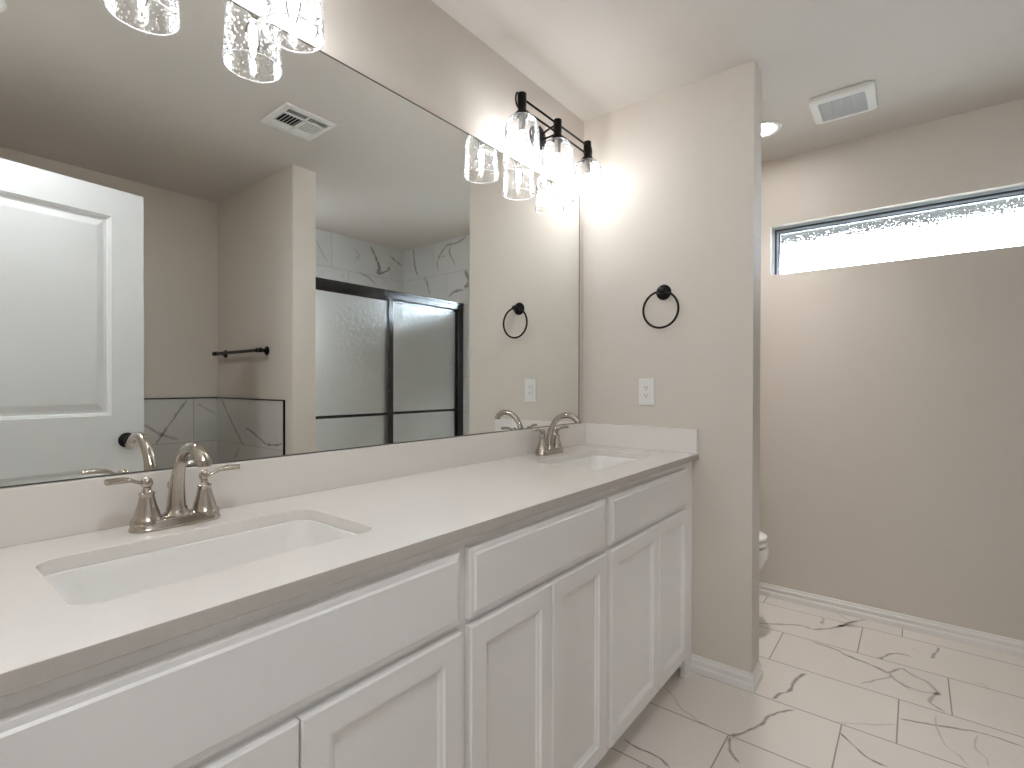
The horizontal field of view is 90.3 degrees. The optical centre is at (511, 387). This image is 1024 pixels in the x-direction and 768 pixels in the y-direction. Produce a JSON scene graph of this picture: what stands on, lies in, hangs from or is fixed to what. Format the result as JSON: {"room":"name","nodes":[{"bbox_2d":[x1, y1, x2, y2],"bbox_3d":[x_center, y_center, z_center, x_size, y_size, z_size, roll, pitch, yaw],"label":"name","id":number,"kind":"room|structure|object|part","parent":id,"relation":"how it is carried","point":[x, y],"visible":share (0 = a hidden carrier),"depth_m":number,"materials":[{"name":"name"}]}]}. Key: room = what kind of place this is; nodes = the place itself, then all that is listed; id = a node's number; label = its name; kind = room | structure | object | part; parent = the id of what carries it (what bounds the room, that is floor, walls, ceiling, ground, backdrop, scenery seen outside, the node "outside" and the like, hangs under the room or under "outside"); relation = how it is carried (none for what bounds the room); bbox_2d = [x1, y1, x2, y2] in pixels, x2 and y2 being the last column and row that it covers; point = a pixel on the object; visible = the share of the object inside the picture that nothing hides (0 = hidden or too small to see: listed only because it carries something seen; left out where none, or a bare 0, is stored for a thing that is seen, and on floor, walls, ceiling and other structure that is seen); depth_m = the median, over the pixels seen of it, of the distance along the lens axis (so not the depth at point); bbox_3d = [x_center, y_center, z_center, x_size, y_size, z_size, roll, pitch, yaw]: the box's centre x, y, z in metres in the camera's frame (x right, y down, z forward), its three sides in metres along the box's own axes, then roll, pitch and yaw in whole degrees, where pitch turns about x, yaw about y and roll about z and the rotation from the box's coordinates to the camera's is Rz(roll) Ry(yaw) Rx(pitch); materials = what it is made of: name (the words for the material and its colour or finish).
{"room":"bathroom","nodes":[
{"label":"bathroom","id":0,"kind":"room"},
{"bbox_2d":[232,0,583,421],"bbox_3d":[-0.090,-0.045,1.999,0.130,2.440,3.580,0,0,38],"label":"wall","id":1,"kind":"structure","parent":0,"point":[414,49],"depth_m":1.70,"materials":[{"name":"paint"}]},
{"bbox_2d":[0,0,579,487],"bbox_3d":[-0.354,-0.361,1.552,0.008,1.066,2.154,0,0,38],"label":"mirror","id":2,"kind":"object","parent":1,"relation":"attached to","point":[225,239],"visible":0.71,"depth_m":1.19,"materials":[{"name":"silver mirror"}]},
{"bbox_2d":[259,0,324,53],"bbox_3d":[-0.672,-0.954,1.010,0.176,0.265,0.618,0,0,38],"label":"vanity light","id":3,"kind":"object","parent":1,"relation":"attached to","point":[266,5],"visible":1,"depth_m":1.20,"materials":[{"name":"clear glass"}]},
{"bbox_3d":[-0.510,-0.889,1.186,0.036,0.105,0.036,0,0,38],"label":"bulb","id":4,"kind":"part","parent":3,"relation":"part of","materials":[{"name":"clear glass"}]},
{"bbox_2d":[0,422,584,547],"bbox_3d":[-0.361,0.223,1.539,0.020,0.101,2.281,0,0,38],"label":"backsplash","id":5,"kind":"structure","parent":1,"relation":"attached to","point":[44,511],"depth_m":1.20,"materials":[{"name":"white stone"}]},
{"bbox_2d":[503,91,602,205],"bbox_3d":[0.171,-0.958,2.073,0.176,0.265,0.618,0,0,38],"label":"vanity light","id":6,"kind":"object","parent":1,"relation":"attached to","point":[537,135],"visible":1,"depth_m":2.06,"materials":[{"name":"clear glass"}]},
{"bbox_3d":[0.036,-0.913,1.875,0.137,0.172,0.137,0,0,38],"label":"lamp shade","id":7,"kind":"part","parent":6,"relation":"part of","materials":[{"name":"clear glass"}]},
{"bbox_2d":[515,91,528,131],"bbox_3d":[0.033,-1.014,1.870,0.057,0.137,0.068,0,0,38],"label":"socket","id":8,"kind":"object","parent":6,"relation":"attached to","point":[521,114],"depth_m":1.86,"materials":[{"name":"black metal"}]},
{"bbox_3d":[0.036,-0.893,1.875,0.036,0.105,0.036,0,0,38],"label":"bulb","id":9,"kind":"part","parent":6,"relation":"part of","materials":[{"name":"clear glass"}]},
{"bbox_3d":[0.185,-1.066,2.061,0.008,0.008,0.477,0,0,38],"label":"rod","id":10,"kind":"part","parent":6,"relation":"part of","materials":[{"name":"black metal"}]},
{"bbox_3d":[0.185,-1.029,2.061,0.008,0.008,0.477,0,0,38],"label":"rod","id":11,"kind":"part","parent":6,"relation":"part of","materials":[{"name":"black metal"}]},
{"bbox_2d":[551,118,563,154],"bbox_3d":[0.185,-1.014,2.061,0.057,0.137,0.057,0,0,38],"label":"socket","id":12,"kind":"object","parent":6,"relation":"attached to","point":[557,138],"depth_m":2.05,"materials":[{"name":"black metal"}]},
{"bbox_3d":[0.184,-0.913,2.062,0.137,0.172,0.137,0,0,38],"label":"lamp shade","id":13,"kind":"part","parent":6,"relation":"part of","materials":[{"name":"clear glass"}]},
{"bbox_3d":[0.333,-0.914,2.249,0.137,0.172,0.137,0,0,38],"label":"lamp shade","id":14,"kind":"part","parent":6,"relation":"part of","materials":[{"name":"clear glass"}]},
{"bbox_2d":[582,140,593,173],"bbox_3d":[0.337,-1.015,2.253,0.057,0.137,0.068,0,0,38],"label":"socket","id":15,"kind":"object","parent":6,"relation":"attached to","point":[587,159],"depth_m":2.24,"materials":[{"name":"black metal"}]},
{"bbox_2d":[583,60,761,672],"bbox_3d":[0.672,-0.045,2.248,0.755,2.440,0.117,0,0,38],"label":"wall partition","id":16,"kind":"structure","parent":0,"point":[680,207],"depth_m":2.10,"materials":[{"name":"paint"}]},
{"bbox_2d":[639,378,654,405],"bbox_3d":[0.590,0.020,2.233,0.072,0.119,0.008,0,0,38],"label":"outlet","id":17,"kind":"object","parent":16,"relation":"attached to","point":[646,385],"visible":1,"depth_m":2.23,"materials":[{"name":"white plastic"}]},
{"bbox_2d":[643,384,649,399],"bbox_3d":[0.589,0.020,2.231,0.033,0.067,0.003,0,0,38],"label":"receptacle","id":18,"kind":"object","parent":17,"relation":"attached to","point":[646,387],"depth_m":2.23,"materials":[{"name":"white plastic"}]},
{"bbox_2d":[642,285,679,328],"bbox_3d":[0.636,-0.344,2.167,0.164,0.192,0.052,0,0,38],"label":"towel ring","id":19,"kind":"object","parent":16,"relation":"attached to","point":[663,292],"visible":1,"depth_m":2.17,"materials":[{"name":"black metal"}]},
{"bbox_2d":[690,654,762,692],"bbox_3d":[0.675,1.141,2.252,0.768,0.068,0.144,0,0,38],"label":"baseboard","id":20,"kind":"structure","parent":16,"relation":"attached to","point":[735,677],"depth_m":2.03,"materials":[{"name":"white paint"}]},
{"bbox_2d":[431,0,1023,162],"bbox_3d":[0.971,-1.307,1.151,2.831,0.100,3.580,0,0,38],"label":"ceiling","id":21,"kind":"structure","parent":0,"point":[926,60],"depth_m":1.90,"materials":[{"name":"paint"}]},
{"bbox_2d":[761,121,781,137],"bbox_3d":[1.226,-1.262,2.500,0.176,0.006,0.176,0,0,38],"label":"recessed light","id":22,"kind":"object","parent":21,"relation":"in","point":[769,128],"visible":0.47,"depth_m":2.47,"materials":[{"name":"white plastic"}]},
{"bbox_2d":[808,80,877,123],"bbox_3d":[1.465,-1.250,2.253,0.242,0.025,0.248,0,0,38],"label":"exhaust fan","id":23,"kind":"object","parent":21,"relation":"attached to","point":[859,98],"visible":1,"depth_m":2.22,"materials":[{"name":"white plastic"}]},
{"bbox_2d":[818,92,866,121],"bbox_3d":[1.465,-1.240,2.253,0.172,0.004,0.184,0,0,38],"label":"grille","id":24,"kind":"object","parent":23,"relation":"attached to","point":[854,103],"depth_m":2.25,"materials":[{"name":"grey plastic"}]},
{"bbox_2d":[594,595,1023,767],"bbox_3d":[1.004,1.222,1.213,2.840,0.080,3.460,0,0,38],"label":"floor","id":25,"kind":"structure","parent":0,"point":[835,690],"depth_m":1.87,"materials":[{"name":"tile"}]},
{"bbox_2d":[0,541,460,767],"bbox_3d":[-0.585,0.742,0.840,0.544,0.879,0.904,0,0,38],"label":"vanity cabinet","id":26,"kind":"object","parent":25,"relation":"on","point":[363,670],"visible":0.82,"depth_m":0.73,"materials":[{"name":"white paint"}]},
{"bbox_3d":[-0.424,0.785,0.621,0.019,0.590,0.340,0,0,38],"label":"door","id":27,"kind":"part","parent":26,"relation":"part of","materials":[{"name":"white paint"}]},
{"bbox_3d":[-0.212,0.784,0.888,0.019,0.590,0.338,0,0,38],"label":"door","id":28,"kind":"part","parent":26,"relation":"part of","materials":[{"name":"white paint"}]},
{"bbox_2d":[460,492,606,767],"bbox_3d":[-0.115,0.739,1.433,0.544,0.879,0.610,0,0,38],"label":"vanity cabinet","id":29,"kind":"object","parent":25,"relation":"on","point":[533,589],"visible":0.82,"depth_m":1.23,"materials":[{"name":"white paint"}]},
{"bbox_3d":[0.001,0.782,1.157,0.019,0.590,0.296,0,0,38],"label":"door","id":30,"kind":"part","parent":29,"relation":"part of","materials":[{"name":"white paint"}]},
{"bbox_3d":[0.092,0.400,1.268,0.019,0.146,0.584,0,0,38],"label":"drawer","id":31,"kind":"part","parent":29,"relation":"part of","materials":[{"name":"white paint"}]},
{"bbox_3d":[0.184,0.781,1.387,0.019,0.590,0.286,0,0,38],"label":"door","id":32,"kind":"part","parent":29,"relation":"part of","materials":[{"name":"white paint"}]},
{"bbox_2d":[604,461,692,750],"bbox_3d":[0.313,0.736,1.972,0.544,0.879,0.767,0,0,38],"label":"vanity cabinet","id":33,"kind":"object","parent":25,"relation":"on","point":[648,549],"visible":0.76,"depth_m":1.72,"materials":[{"name":"white paint"}]},
{"bbox_2d":[0,444,698,697],"bbox_3d":[-0.154,0.287,1.375,0.550,0.024,2.281,0,0,38],"label":"countertop","id":34,"kind":"structure","parent":33,"relation":"on","point":[44,637],"depth_m":0.88,"materials":[{"name":"white stone"}]},
{"bbox_2d":[104,442,239,533],"bbox_3d":[-0.668,0.190,1.009,0.189,0.171,0.191,0,0,-11],"label":"faucet","id":35,"kind":"object","parent":34,"relation":"on","point":[147,517],"visible":1,"depth_m":1.00,"materials":[{"name":"silver metal"}]},
{"bbox_3d":[-0.723,0.182,0.963,0.021,0.029,0.077,0,0,29],"label":"lever","id":36,"kind":"part","parent":35,"relation":"part of","materials":[{"name":"silver metal"}]},
{"bbox_3d":[-0.709,0.228,0.988,0.055,0.071,0.055,0,0,38],"label":"handle","id":37,"kind":"part","parent":35,"relation":"part of","materials":[{"name":"silver metal"}]},
{"bbox_3d":[-0.677,0.265,1.028,0.059,0.021,0.161,0,0,38],"label":"plate","id":38,"kind":"part","parent":35,"relation":"part of","materials":[{"name":"silver metal"}]},
{"bbox_3d":[-0.629,0.182,0.990,0.168,0.154,0.047,0,0,38],"label":"spout","id":39,"kind":"part","parent":35,"relation":"part of","materials":[{"name":"silver metal"}]},
{"bbox_3d":[-0.645,0.228,1.068,0.055,0.071,0.055,0,0,38],"label":"handle","id":40,"kind":"part","parent":35,"relation":"part of","materials":[{"name":"silver metal"}]},
{"bbox_3d":[-0.624,0.182,1.087,0.077,0.029,0.021,0,0,-43],"label":"lever","id":41,"kind":"part","parent":35,"relation":"part of","materials":[{"name":"silver metal"}]},
{"bbox_2d":[44,519,355,604],"bbox_3d":[-0.510,0.372,0.902,0.328,0.142,0.520,0,0,38],"label":"sink","id":42,"kind":"object","parent":34,"relation":"in","point":[121,577],"visible":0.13,"depth_m":0.96,"materials":[{"name":"white ceramic"}]},
{"bbox_2d":[533,412,581,455],"bbox_3d":[0.164,0.185,2.061,0.189,0.171,0.191,0,0,-11],"label":"faucet","id":43,"kind":"object","parent":34,"relation":"on","point":[548,445],"visible":1,"depth_m":2.04,"materials":[{"name":"silver metal"}]},
{"bbox_3d":[0.108,0.178,2.014,0.021,0.029,0.077,0,0,29],"label":"lever","id":44,"kind":"part","parent":43,"relation":"part of","materials":[{"name":"silver metal"}]},
{"bbox_3d":[0.122,0.224,2.039,0.055,0.071,0.055,0,0,38],"label":"handle","id":45,"kind":"part","parent":43,"relation":"part of","materials":[{"name":"silver metal"}]},
{"bbox_3d":[0.154,0.260,2.079,0.059,0.021,0.161,0,0,38],"label":"plate","id":46,"kind":"part","parent":43,"relation":"part of","materials":[{"name":"silver metal"}]},
{"bbox_3d":[0.186,0.223,2.119,0.055,0.071,0.055,0,0,38],"label":"handle","id":47,"kind":"part","parent":43,"relation":"part of","materials":[{"name":"silver metal"}]},
{"bbox_3d":[0.207,0.177,2.138,0.077,0.029,0.021,0,0,-43],"label":"lever","id":48,"kind":"part","parent":43,"relation":"part of","materials":[{"name":"silver metal"}]},
{"bbox_3d":[0.202,0.177,2.041,0.168,0.154,0.047,0,0,38],"label":"spout","id":49,"kind":"part","parent":43,"relation":"part of","materials":[{"name":"silver metal"}]},
{"bbox_2d":[551,455,636,468],"bbox_3d":[0.320,0.367,1.948,0.328,0.142,0.520,0,0,38],"label":"sink","id":50,"kind":"object","parent":34,"relation":"in","point":[595,461],"visible":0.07,"depth_m":2.15,"materials":[{"name":"white ceramic"}]},
{"bbox_2d":[585,423,697,453],"bbox_3d":[0.556,0.220,2.254,0.528,0.101,0.020,0,0,38],"label":"side splash","id":51,"kind":"object","parent":34,"relation":"on","point":[685,440],"visible":1,"depth_m":2.23,"materials":[{"name":"white stone"}]},
{"bbox_3d":[0.400,0.780,1.660,0.019,0.590,0.360,0,0,38],"label":"door","id":52,"kind":"part","parent":33,"relation":"part of","materials":[{"name":"white paint"}]},
{"bbox_3d":[0.493,0.398,1.773,0.019,0.146,0.656,0,0,38],"label":"drawer","id":53,"kind":"part","parent":33,"relation":"part of","materials":[{"name":"white paint"}]},
{"bbox_3d":[0.605,0.779,1.918,0.019,0.590,0.292,0,0,38],"label":"door","id":54,"kind":"part","parent":33,"relation":"part of","materials":[{"name":"white paint"}]},
{"bbox_2d":[759,530,769,569],"bbox_3d":[0.965,0.788,2.666,0.696,0.770,0.456,0,0,38],"label":"toilet","id":55,"kind":"object","parent":25,"relation":"on","point":[764,550],"visible":0.06,"depth_m":2.43,"materials":[{"name":"white ceramic"}]},
{"bbox_3d":[1.050,0.758,2.598,0.466,0.020,0.356,0,0,38],"label":"seat","id":56,"kind":"part","parent":55,"relation":"part of","materials":[{"name":"white ceramic"}]},
{"bbox_3d":[1.049,0.723,2.598,0.464,0.032,0.352,0,0,38],"label":"lid","id":57,"kind":"part","parent":55,"relation":"part of","materials":[{"name":"white ceramic"}]},
{"bbox_3d":[1.013,0.973,2.628,0.572,0.400,0.366,0,0,38],"label":"bowl","id":58,"kind":"part","parent":55,"relation":"part of","materials":[{"name":"white ceramic"}]},
{"bbox_2d":[759,98,1023,640],"bbox_3d":[2.027,-0.043,2.496,2.571,2.440,0.165,0,0,38],"label":"wall","id":59,"kind":"structure","parent":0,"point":[892,392],"depth_m":2.48,"materials":[{"name":"paint"}]},
{"bbox_2d":[759,582,1023,657],"bbox_3d":[1.628,1.140,2.704,1.700,0.068,0.014,0,0,38],"label":"baseboard","id":60,"kind":"structure","parent":59,"relation":"attached to","point":[1015,647],"depth_m":2.49,"materials":[{"name":"white paint"}]},
{"bbox_2d":[772,185,1023,274],"bbox_3d":[1.916,-0.742,2.579,1.071,0.311,0.078,0,0,38],"label":"window","id":61,"kind":"structure","parent":59,"relation":"attached to","point":[993,219],"depth_m":2.53,"materials":[{"name":"grey glass"}]}
]}

